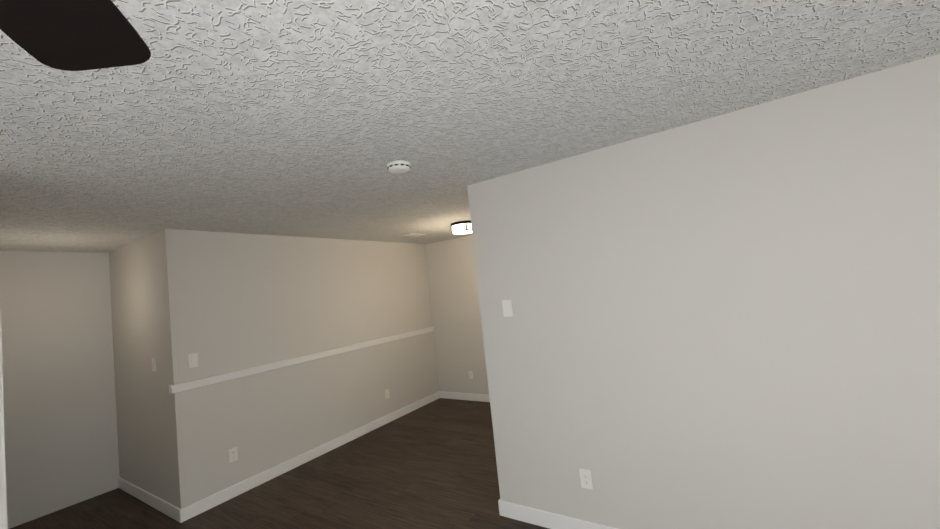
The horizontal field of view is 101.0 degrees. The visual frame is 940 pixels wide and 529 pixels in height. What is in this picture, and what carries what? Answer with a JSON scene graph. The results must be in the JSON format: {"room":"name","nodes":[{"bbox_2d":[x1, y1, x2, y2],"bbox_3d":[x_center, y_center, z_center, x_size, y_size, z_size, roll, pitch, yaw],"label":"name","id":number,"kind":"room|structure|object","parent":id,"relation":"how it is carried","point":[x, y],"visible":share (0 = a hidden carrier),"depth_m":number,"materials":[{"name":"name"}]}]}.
{"room":"empty living room","nodes":[
{"label":"empty living room","id":0,"kind":"room"},
{"bbox_2d":[0,302,6,528],"bbox_3d":[-4.138,0.947,1.126,2.787,2.440,3.264,-8,-4,33],"label":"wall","id":1,"kind":"structure","parent":0,"point":[3,511],"depth_m":1.73,"materials":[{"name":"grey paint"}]},
{"bbox_2d":[0,251,118,528],"bbox_3d":[-4.070,1.095,3.656,0.120,2.440,1.049,-8,-4,33],"label":"wall","id":2,"kind":"structure","parent":0,"point":[60,428],"depth_m":3.71,"materials":[{"name":"grey paint"}]},
{"bbox_2d":[109,229,438,508],"bbox_3d":[-2.185,0.991,5.195,1.610,2.440,3.587,-8,-4,33],"label":"wall","id":3,"kind":"structure","parent":0,"point":[219,303],"depth_m":3.89,"materials":[{"name":"grey paint"}]},
{"bbox_2d":[118,477,179,521],"bbox_3d":[-2.996,2.153,3.583,1.490,0.105,0.014,-8,-4,33],"label":"baseboard","id":4,"kind":"structure","parent":3,"relation":"attached to","point":[159,504],"depth_m":3.51,"materials":[{"name":"white wood"}]},
{"bbox_2d":[152,358,155,370],"bbox_3d":[-2.841,0.899,3.473,0.072,0.118,0.012,-8,-4,33],"label":"light switch","id":5,"kind":"object","parent":3,"relation":"attached to","point":[153,364],"visible":1,"depth_m":3.46,"materials":[{"name":"white plastic"}]},
{"bbox_2d":[188,353,197,367],"bbox_3d":[-2.415,0.838,3.381,0.012,0.118,0.072,-8,-4,33],"label":"light switch","id":6,"kind":"object","parent":3,"relation":"attached to","point":[192,360],"visible":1,"depth_m":3.38,"materials":[{"name":"white plastic"}]},
{"bbox_2d":[229,447,237,462],"bbox_3d":[-2.172,1.748,3.555,0.008,0.118,0.072,-8,-4,33],"label":"outlet","id":7,"kind":"object","parent":3,"relation":"attached to","point":[233,454],"visible":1,"depth_m":3.55,"materials":[{"name":"white plastic"}]},
{"bbox_2d":[169,327,433,393],"bbox_3d":[-1.552,1.034,4.693,0.076,0.068,3.497,-8,-4,33],"label":"chair rail","id":8,"kind":"object","parent":3,"relation":"attached to","point":[185,386],"visible":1,"depth_m":4.01,"materials":[{"name":"white wood"}]},
{"bbox_2d":[179,391,439,522],"bbox_3d":[-1.425,2.052,4.627,0.014,0.105,3.481,-8,-4,33],"label":"baseboard","id":9,"kind":"structure","parent":3,"relation":"attached to","point":[208,502],"depth_m":3.97,"materials":[{"name":"white wood"}]},
{"bbox_2d":[385,389,389,398],"bbox_3d":[-1.109,1.736,5.188,0.008,0.118,0.072,-8,-4,33],"label":"outlet","id":10,"kind":"object","parent":3,"relation":"attached to","point":[387,396],"visible":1,"depth_m":5.18,"materials":[{"name":"white plastic"}]},
{"bbox_2d":[10,398,548,528],"bbox_3d":[-0.681,1.895,1.648,7.740,0.100,7.900,-8,-4,33],"label":"floor","id":11,"kind":"structure","parent":0,"point":[432,465],"depth_m":3.44,"materials":[{"name":"wood"}]},
{"bbox_2d":[425,235,488,394],"bbox_3d":[0.427,0.739,5.560,2.397,2.440,0.120,-8,-4,33],"label":"wall","id":12,"kind":"structure","parent":0,"point":[456,313],"depth_m":5.90,"materials":[{"name":"grey paint"}]},
{"bbox_2d":[439,391,489,401],"bbox_3d":[0.518,1.897,5.429,2.383,0.105,0.014,-8,-4,33],"label":"baseboard","id":13,"kind":"structure","parent":12,"relation":"attached to","point":[467,396],"depth_m":5.80,"materials":[{"name":"white wood"}]},
{"bbox_2d":[468,371,472,378],"bbox_3d":[0.011,1.642,5.761,0.072,0.118,0.008,-8,-4,33],"label":"electrical outlet","id":14,"kind":"object","parent":12,"relation":"attached to","point":[470,374],"visible":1,"depth_m":5.76,"materials":[{"name":"white plastic"}]},
{"bbox_2d":[0,0,939,252],"bbox_3d":[-0.946,-0.626,1.802,7.740,0.100,7.900,-8,-4,33],"label":"ceiling","id":15,"kind":"structure","parent":0,"point":[304,118],"depth_m":1.57,"materials":[{"name":"white paint"}]},
{"bbox_2d":[0,0,150,70],"bbox_3d":[-0.396,-0.316,0.047,1.226,0.845,1.273,-8,-4,33],"label":"fan","id":16,"kind":"object","parent":15,"relation":"hanging from","point":[74,35],"visible":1,"depth_m":0.61,"materials":[{"name":"brown metal"}]},
{"bbox_2d":[387,160,410,173],"bbox_3d":[-0.424,-0.577,2.315,0.140,0.044,0.140,-8,-4,33],"label":"smoke detector","id":17,"kind":"object","parent":15,"relation":"attached to","point":[399,166],"visible":1,"depth_m":2.27,"materials":[{"name":"white plastic"}]},
{"bbox_2d":[402,233,424,236],"bbox_3d":[-0.743,-0.389,5.121,0.150,0.010,0.300,-8,-4,33],"label":"ceiling vent","id":18,"kind":"object","parent":15,"relation":"in","point":[413,234],"visible":1,"depth_m":5.10,"materials":[{"name":"white metal"}]},
{"bbox_2d":[451,220,471,234],"bbox_3d":[-0.071,-0.426,4.611,0.304,0.140,0.304,-8,-4,33],"label":"hall light","id":19,"kind":"object","parent":15,"relation":"attached to","point":[462,227],"visible":0.81,"depth_m":4.49,"materials":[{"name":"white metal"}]},
{"bbox_2d":[467,54,939,528],"bbox_3d":[2.333,0.377,2.912,3.733,2.440,2.474,-8,-4,33],"label":"wall","id":20,"kind":"structure","parent":0,"point":[730,320],"depth_m":2.05,"materials":[{"name":"grey paint"}]},
{"bbox_2d":[502,300,512,316],"bbox_3d":[0.268,0.314,2.776,0.072,0.118,0.006,-8,-4,33],"label":"light switch","id":21,"kind":"object","parent":20,"relation":"attached to","point":[507,308],"visible":1,"depth_m":2.77,"materials":[{"name":"white plastic"}]},
{"bbox_2d":[498,500,617,528],"bbox_3d":[1.720,1.551,1.835,3.627,0.105,0.014,-8,-4,33],"label":"baseboard","id":22,"kind":"structure","parent":20,"relation":"attached to","point":[545,519],"depth_m":2.62,"materials":[{"name":"white wood"}]},
{"bbox_2d":[579,469,592,488],"bbox_3d":[0.741,1.371,2.475,0.072,0.118,0.008,-8,-4,33],"label":"outlet","id":23,"kind":"object","parent":20,"relation":"attached to","point":[585,478],"visible":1,"depth_m":2.47,"materials":[{"name":"white plastic"}]}
]}

